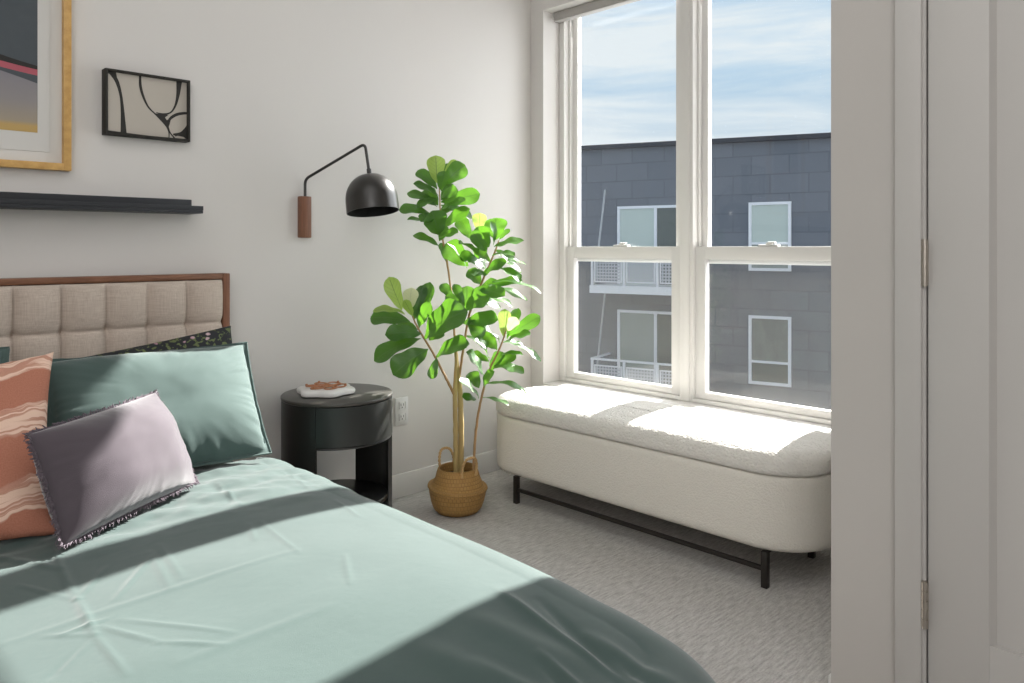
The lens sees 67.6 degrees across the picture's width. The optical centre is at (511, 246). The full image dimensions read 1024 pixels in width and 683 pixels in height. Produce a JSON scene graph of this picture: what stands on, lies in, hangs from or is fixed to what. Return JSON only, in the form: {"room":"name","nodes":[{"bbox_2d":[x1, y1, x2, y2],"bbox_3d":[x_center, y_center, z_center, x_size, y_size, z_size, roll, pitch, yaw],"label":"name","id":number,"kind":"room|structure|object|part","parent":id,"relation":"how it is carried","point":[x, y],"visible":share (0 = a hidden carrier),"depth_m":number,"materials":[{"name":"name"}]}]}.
{"room":"bedroom","nodes":[
{"label":"bedroom","id":0,"kind":"room"},
{"bbox_2d":[0,0,530,479],"bbox_3d":[-1.655,-0.255,2.440,5.260,2.750,0.200,0,0,-45],"label":"wall","id":1,"kind":"structure","parent":0,"point":[281,90],"depth_m":3.11,"materials":[{"name":"paint"}]},
{"bbox_2d":[0,0,71,171],"bbox_3d":[-1.647,-0.643,2.281,0.589,0.794,0.035,0,0,-45],"label":"framed print","id":2,"kind":"object","parent":1,"relation":"attached to","point":[36,35],"visible":1,"depth_m":2.42,"materials":[{"name":"brown wood"}]},
{"bbox_2d":[0,192,202,213],"bbox_3d":[-1.649,-0.144,2.223,1.464,0.053,0.116,0,0,-45],"label":"ledge","id":3,"kind":"object","parent":1,"relation":"attached to","point":[8,200],"visible":1,"depth_m":2.49,"materials":[{"name":"black paint"}]},
{"bbox_2d":[102,68,189,142],"bbox_3d":[-1.264,-0.486,2.654,0.280,0.220,0.040,0,0,-45],"label":"framed canvas","id":4,"kind":"object","parent":1,"relation":"attached to","point":[134,104],"visible":1,"depth_m":2.64,"materials":[{"name":"black paint"}]},
{"bbox_2d":[298,144,398,237],"bbox_3d":[-0.633,-0.221,3.040,0.422,0.368,0.205,0,0,33],"label":"wall lamp","id":5,"kind":"object","parent":1,"relation":"attached to","point":[369,194],"visible":1,"depth_m":2.95,"materials":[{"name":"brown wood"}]},
{"bbox_3d":[-0.698,-0.302,3.039,0.297,0.205,0.016,0,0,17],"label":"arm","id":6,"kind":"part","parent":5,"relation":"part of","materials":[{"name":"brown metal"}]},
{"bbox_3d":[-0.544,-0.203,2.982,0.204,0.170,0.210,0,0,-44],"label":"lamp shade","id":7,"kind":"part","parent":5,"relation":"part of","materials":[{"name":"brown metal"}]},
{"bbox_2d":[395,396,407,425],"bbox_3d":[-0.494,0.737,3.432,0.072,0.124,0.010,0,0,-45],"label":"electrical outlet","id":8,"kind":"object","parent":1,"relation":"attached to","point":[401,404],"visible":1,"depth_m":3.43,"materials":[{"name":"plastic"}]},
{"bbox_2d":[399,401,405,409],"bbox_3d":[-0.493,0.711,3.430,0.034,0.034,0.005,0,0,-45],"label":"socket","id":9,"kind":"object","parent":8,"relation":"attached to","point":[402,404],"depth_m":3.43,"materials":[{"name":"plastic"}]},
{"bbox_2d":[399,413,405,420],"bbox_3d":[-0.493,0.763,3.430,0.034,0.034,0.005,0,0,-45],"label":"socket","id":10,"kind":"object","parent":8,"relation":"attached to","point":[402,416],"depth_m":3.43,"materials":[{"name":"plastic"}]},
{"bbox_2d":[392,449,500,499],"bbox_3d":[-1.605,1.067,2.339,4.790,0.105,0.013,0,0,-45],"label":"baseboard","id":11,"kind":"structure","parent":1,"relation":"attached to","point":[414,481],"depth_m":3.50,"materials":[{"name":"paint"}]},
{"bbox_2d":[531,0,595,386],"bbox_3d":[0.903,-0.255,3.397,0.270,2.750,2.020,0,0,-45],"label":"wall","id":12,"kind":"structure","parent":0,"point":[544,30],"depth_m":3.99,"materials":[{"name":"paint"}]},
{"bbox_2d":[559,0,681,399],"bbox_3d":[0.554,-0.323,3.799,0.092,2.052,0.778,0,0,-45],"label":"window","id":13,"kind":"structure","parent":12,"relation":"in","point":[571,251],"depth_m":4.02,"materials":[{"name":"plastic"}]},
{"bbox_2d":[552,0,639,22],"bbox_3d":[0.768,-1.200,3.463,0.050,0.046,1.551,0,0,-45],"label":"roller blind","id":14,"kind":"object","parent":13,"relation":"attached to","point":[596,6],"visible":1,"depth_m":3.84,"materials":[{"name":"fabric"}]},
{"bbox_3d":[0.547,0.341,3.792,0.036,0.686,0.706,0,0,-44],"label":"sash","id":15,"kind":"part","parent":13,"relation":"part of","materials":[{"name":"plastic"}]},
{"bbox_3d":[0.566,0.369,3.810,0.008,0.629,0.706,0,0,-44],"label":"screen frame","id":16,"kind":"part","parent":13,"relation":"part of","materials":[{"name":"plastic"}]},
{"bbox_3d":[0.573,-0.622,3.817,0.032,1.352,0.706,0,0,-44],"label":"sash","id":17,"kind":"part","parent":13,"relation":"part of","materials":[{"name":"glass"}]},
{"bbox_2d":[682,0,688,401],"bbox_3d":[0.792,-0.308,3.486,0.006,2.023,0.036,0,0,-45],"label":"trim","id":18,"kind":"structure","parent":12,"relation":"attached to","point":[685,3],"depth_m":3.48,"materials":[{"name":"paint"}]},
{"bbox_2d":[543,380,830,434],"bbox_3d":[0.767,0.713,3.461,0.174,0.018,1.557,0,0,-45],"label":"trim","id":19,"kind":"structure","parent":12,"relation":"attached to","point":[825,428],"depth_m":3.38,"materials":[{"name":"paint"}]},
{"bbox_2d":[689,0,830,424],"bbox_3d":[1.100,-0.323,3.243,0.092,2.052,0.778,0,0,-45],"label":"window","id":20,"kind":"structure","parent":12,"relation":"in","point":[701,253],"depth_m":3.47,"materials":[{"name":"plastic"}]},
{"bbox_3d":[1.119,-0.622,3.262,0.032,1.352,0.706,0,0,-44],"label":"sash","id":21,"kind":"part","parent":20,"relation":"part of","materials":[{"name":"plastic"}]},
{"bbox_3d":[1.093,0.341,3.236,0.036,0.686,0.706,0,0,-44],"label":"sash","id":22,"kind":"part","parent":20,"relation":"part of","materials":[{"name":"plastic"}]},
{"bbox_3d":[1.112,0.369,3.255,0.008,0.629,0.706,0,0,-44],"label":"screen frame","id":23,"kind":"part","parent":20,"relation":"part of","materials":[{"name":"plastic"}]},
{"bbox_2d":[392,469,830,682],"bbox_3d":[0.133,1.180,0.621,5.260,0.120,5.300,0,0,-45],"label":"floor","id":24,"kind":"structure","parent":0,"point":[715,609],"depth_m":2.62,"materials":[{"name":"carpet"}]},
{"bbox_2d":[0,273,229,361],"bbox_3d":[-0.910,0.608,1.544,1.586,1.024,2.077,0,0,-45],"label":"headboard","id":25,"kind":"object","parent":24,"relation":"on","point":[77,316],"visible":0.27,"depth_m":2.49,"materials":[{"name":"beige fabric"}]},
{"bbox_3d":[-1.620,0.494,2.266,1.531,0.752,0.036,0,0,-44],"label":"headboard panel","id":26,"kind":"part","parent":25,"relation":"part of","materials":[{"name":"beige fabric"}]},
{"bbox_3d":[-1.617,0.106,2.263,1.534,0.021,0.055,0,0,-44],"label":"headboard rail","id":27,"kind":"part","parent":25,"relation":"part of","materials":[{"name":"brown wood"}]},
{"bbox_3d":[-1.061,0.608,2.810,0.026,1.024,0.059,0,0,-44],"label":"headboard post","id":28,"kind":"part","parent":25,"relation":"part of","materials":[{"name":"brown wood"}]},
{"bbox_3d":[-0.909,0.808,1.543,1.446,0.191,1.875,0,0,-45],"label":"mattress","id":29,"kind":"object","parent":25,"relation":"on","visible":0},
{"bbox_2d":[87,326,231,356],"bbox_3d":[-1.175,0.463,2.425,0.660,0.375,0.185,0,0,-43],"label":"pillow","id":30,"kind":"object","parent":29,"relation":"on","point":[221,336],"visible":0.05,"depth_m":2.53,"materials":[{"name":"fabric"}]},
{"bbox_2d":[0,457,714,682],"bbox_3d":[-0.710,0.817,1.269,1.783,0.382,1.700,0,0,-45],"label":"duvet","id":31,"kind":"object","parent":29,"relation":"on","point":[266,570],"visible":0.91,"depth_m":1.38,"materials":[{"name":"green fabric"}]},
{"bbox_2d":[0,346,9,363],"bbox_3d":[-1.536,0.449,1.748,0.724,0.349,0.359,0,0,-45],"label":"pillow","id":32,"kind":"object","parent":31,"relation":"on","point":[4,351],"visible":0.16,"depth_m":2.09,"materials":[{"name":"green fabric"}]},
{"bbox_2d":[0,352,56,540],"bbox_3d":[-1.268,0.452,1.668,0.550,0.363,0.343,0,0,-45],"label":"cushion","id":33,"kind":"object","parent":31,"relation":"on","point":[24,383],"visible":0.88,"depth_m":1.73,"materials":[{"name":"fabric"}]},
{"bbox_2d":[22,389,199,549],"bbox_3d":[-0.941,0.505,1.817,0.221,0.253,0.454,0,0,18],"label":"cushion","id":34,"kind":"object","parent":31,"relation":"on","point":[94,471],"visible":1,"depth_m":1.71,"materials":[{"name":"fabric"}]},
{"bbox_2d":[47,342,271,467],"bbox_3d":[-1.012,0.468,2.199,0.646,0.319,0.285,0,0,-45],"label":"pillow","id":35,"kind":"object","parent":31,"relation":"on","point":[209,392],"visible":0.68,"depth_m":2.19,"materials":[{"name":"green fabric"}]},
{"bbox_2d":[281,383,392,506],"bbox_3d":[-0.673,0.841,2.949,0.420,0.558,0.420,0,0,-45],"label":"nightstand","id":36,"kind":"object","parent":24,"relation":"on","point":[361,421],"visible":0.73,"depth_m":2.81,"materials":[{"name":"black wood"}]},
{"bbox_3d":[-0.803,0.848,2.821,0.052,0.544,0.247,0,0,-44],"label":"panel","id":37,"kind":"part","parent":36,"relation":"part of","materials":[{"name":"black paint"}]},
{"bbox_2d":[297,383,354,397],"bbox_3d":[-0.713,0.549,2.933,0.224,0.025,0.219,0,0,-45],"label":"tray","id":38,"kind":"object","parent":36,"relation":"on","point":[306,392],"visible":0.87,"depth_m":2.86,"materials":[{"name":"white stone"}]},
{"bbox_2d":[305,380,346,389],"bbox_3d":[-0.713,0.530,2.933,0.148,0.012,0.154,0,0,-45],"label":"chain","id":39,"kind":"object","parent":38,"relation":"on","point":[317,385],"visible":1,"depth_m":2.92,"materials":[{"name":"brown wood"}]},
{"bbox_3d":[-0.560,0.649,2.834,0.334,0.142,0.096,0,0,-44],"label":"drawer","id":40,"kind":"part","parent":36,"relation":"part of","materials":[{"name":"black paint"}]},
{"bbox_2d":[330,479,387,503],"bbox_3d":[-0.673,0.961,2.949,0.384,0.018,0.384,0,0,-44],"label":"shelf","id":41,"kind":"object","parent":36,"relation":"attached to","point":[376,490],"depth_m":3.03,"materials":[{"name":"black wood"}]},
{"bbox_3d":[-0.543,0.848,3.076,0.052,0.544,0.247,0,0,-44],"label":"panel","id":42,"kind":"part","parent":36,"relation":"part of","materials":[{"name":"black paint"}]},
{"bbox_2d":[428,446,487,516],"bbox_3d":[-0.231,0.993,3.245,0.254,0.250,0.254,0,0,-45],"label":"basket","id":43,"kind":"object","parent":24,"relation":"on","point":[452,494],"visible":0.94,"depth_m":3.16,"materials":[{"name":"wicker"}]},
{"bbox_3d":[-0.287,0.912,3.318,0.085,0.089,0.028,0,0,-37],"label":"handle","id":44,"kind":"part","parent":43,"relation":"part of","materials":[{"name":"wicker"}]},
{"bbox_2d":[370,155,540,471],"bbox_3d":[-0.236,0.283,3.229,0.693,1.366,0.406,0,0,17],"label":"plant","id":45,"kind":"object","parent":43,"relation":"in","point":[451,314],"visible":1,"depth_m":3.23,"materials":[{"name":"green plant"}]},
{"bbox_3d":[-0.174,0.912,3.172,0.085,0.089,0.028,0,0,-37],"label":"handle","id":46,"kind":"part","parent":43,"relation":"part of","materials":[{"name":"wicker"}]},
{"bbox_2d":[496,386,830,588],"bbox_3d":[0.554,0.891,3.110,0.476,0.458,1.549,0,0,-45],"label":"storage bench","id":47,"kind":"object","parent":24,"relation":"on","point":[766,485],"visible":0.95,"depth_m":2.79,"materials":[{"name":"fabric"}]},
{"bbox_3d":[0.020,1.060,3.344,0.022,0.120,0.022,0,0,-44],"label":"leg","id":48,"kind":"part","parent":47,"relation":"part of","materials":[{"name":"black metal"}]},
{"bbox_3d":[0.554,0.705,3.110,0.476,0.086,1.549,0,0,-44],"label":"lid","id":49,"kind":"part","parent":47,"relation":"part of","materials":[{"name":"fabric"}]},
{"bbox_3d":[0.833,1.060,2.517,0.022,0.120,0.022,0,0,-44],"label":"leg","id":50,"kind":"part","parent":47,"relation":"part of","materials":[{"name":"black metal"}]},
{"bbox_3d":[1.081,1.060,2.760,0.022,0.120,0.022,0,0,-44],"label":"leg","id":51,"kind":"part","parent":47,"relation":"part of","materials":[{"name":"black metal"}]},
{"bbox_2d":[831,0,894,682],"bbox_3d":[2.249,-0.255,1.285,1.310,2.750,2.880,0,0,-45],"label":"wall","id":52,"kind":"structure","parent":0,"point":[862,31],"depth_m":1.80,"materials":[{"name":"paint"}]},
{"bbox_2d":[895,0,927,682],"bbox_3d":[1.218,-0.123,1.430,0.078,2.486,0.925,0,0,-45],"label":"trim","id":53,"kind":"structure","parent":52,"relation":"attached to","point":[911,16],"depth_m":1.71,"materials":[{"name":"paint"}]},
{"bbox_2d":[921,0,1023,682],"bbox_3d":[1.204,-0.096,1.424,0.055,2.408,0.804,0,0,-45],"label":"door","id":54,"kind":"structure","parent":52,"relation":"in","point":[972,261],"depth_m":1.63,"materials":[{"name":"paint"}]},
{"bbox_3d":[1.216,-0.171,1.428,0.008,2.021,0.555,0,0,-44],"label":"panel","id":55,"kind":"part","parent":54,"relation":"part of","materials":[{"name":"paint"}]},
{"label":"outside","id":56,"kind":"structure","parent":0,"visible":0},
{"bbox_3d":[22.759,8.220,43.396,86.700,0.200,150.000,0,0,-45],"label":"ground","id":57,"kind":"structure","parent":56,"visible":0},
{"bbox_2d":[578,132,830,409],"bbox_3d":[4.385,2.395,25.729,38.200,11.450,10.350,0,0,31],"label":"building","id":58,"kind":"structure","parent":57,"relation":"on","point":[770,325],"depth_m":20.27,"materials":[{"name":"stone"}]},
{"bbox_3d":[2.209,3.546,21.060,0.060,0.902,0.060,0,0,31],"label":"post","id":59,"kind":"part","parent":58,"relation":"part of","materials":[{"name":"grey metal"}]},
{"bbox_3d":[2.209,0.595,21.060,0.060,0.902,0.060,0,0,31],"label":"post","id":60,"kind":"part","parent":58,"relation":"part of","materials":[{"name":"grey metal"}]},
{"bbox_3d":[2.481,-0.303,21.608,0.053,2.717,1.182,0,0,22],"label":"brace rod","id":61,"kind":"part","parent":58,"relation":"part of","materials":[{"name":"grey metal"}]},
{"bbox_3d":[2.481,2.648,21.608,0.053,2.717,1.182,0,0,22],"label":"brace rod","id":62,"kind":"part","parent":58,"relation":"part of","materials":[{"name":"grey metal"}]},
{"bbox_3d":[2.613,3.571,20.820,0.820,0.692,0.030,0,0,31],"label":"railing panel","id":63,"kind":"part","parent":58,"relation":"part of","materials":[{"name":"grey metal"}]},
{"bbox_3d":[2.613,0.620,20.820,0.820,0.692,0.030,0,0,31],"label":"railing panel","id":64,"kind":"part","parent":58,"relation":"part of","materials":[{"name":"grey metal"}]},
{"bbox_3d":[3.017,3.546,20.580,0.060,0.902,0.060,0,0,31],"label":"post","id":65,"kind":"part","parent":58,"relation":"part of","materials":[{"name":"grey metal"}]},
{"bbox_3d":[3.017,0.595,20.580,0.060,0.902,0.060,0,0,31],"label":"post","id":66,"kind":"part","parent":58,"relation":"part of","materials":[{"name":"grey metal"}]},
{"bbox_3d":[3.446,3.070,20.590,1.193,0.050,3.064,0,0,-44],"label":"handrail","id":67,"kind":"part","parent":58,"relation":"part of","materials":[{"name":"grey metal"}]},
{"bbox_3d":[3.540,2.967,21.650,1.031,2.210,0.014,0,0,31],"label":"pane","id":68,"kind":"part","parent":58,"relation":"part of","materials":[{"name":"grey glass"}]},
{"bbox_3d":[3.540,0.016,21.650,1.031,2.210,0.014,0,0,31],"label":"pane","id":69,"kind":"part","parent":58,"relation":"part of","materials":[{"name":"clear glass"}]},
{"bbox_3d":[3.421,3.571,20.340,0.820,0.692,0.030,0,0,31],"label":"railing panel","id":70,"kind":"part","parent":58,"relation":"part of","materials":[{"name":"grey metal"}]},
{"bbox_3d":[3.421,0.620,20.340,0.820,0.692,0.030,0,0,31],"label":"railing panel","id":71,"kind":"part","parent":58,"relation":"part of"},
{"bbox_3d":[3.825,3.546,20.099,0.060,0.902,0.060,0,0,31],"label":"post","id":72,"kind":"part","parent":58,"relation":"part of","materials":[{"name":"grey metal"}]},
{"bbox_3d":[3.825,0.595,20.099,0.060,0.902,0.060,0,0,31],"label":"post","id":73,"kind":"part","parent":58,"relation":"part of","materials":[{"name":"grey metal"}]},
{"bbox_3d":[4.470,2.967,21.097,0.974,2.210,0.014,0,0,31],"label":"pane","id":74,"kind":"part","parent":58,"relation":"part of","materials":[{"name":"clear glass"}]},
{"bbox_3d":[4.229,3.571,19.859,0.820,0.692,0.030,0,0,31],"label":"railing panel","id":75,"kind":"part","parent":58,"relation":"part of","materials":[{"name":"grey metal"}]},
{"bbox_3d":[4.229,0.620,19.859,0.820,0.692,0.030,0,0,31],"label":"railing panel","id":76,"kind":"part","parent":58,"relation":"part of","materials":[{"name":"grey metal"}]},
{"bbox_3d":[4.470,0.016,21.097,0.974,2.210,0.014,0,0,31],"label":"pane","id":77,"kind":"part","parent":58,"relation":"part of","materials":[{"name":"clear glass"}]},
{"bbox_3d":[6.670,3.242,19.789,0.926,0.519,0.014,0,0,31],"label":"pane","id":78,"kind":"part","parent":58,"relation":"part of","materials":[{"name":"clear glass"}]},
{"bbox_3d":[6.670,2.419,19.789,0.926,1.127,0.014,0,0,31],"label":"pane","id":79,"kind":"part","parent":58,"relation":"part of","materials":[{"name":"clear glass"}]},
{"bbox_3d":[6.670,0.229,19.789,0.926,0.644,0.014,0,0,31],"label":"pane","id":80,"kind":"part","parent":58,"relation":"part of","materials":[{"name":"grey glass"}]},
{"bbox_3d":[6.670,-0.594,19.789,0.926,1.002,0.014,0,0,31],"label":"pane","id":81,"kind":"part","parent":58,"relation":"part of","materials":[{"name":"clear glass"}]}
]}

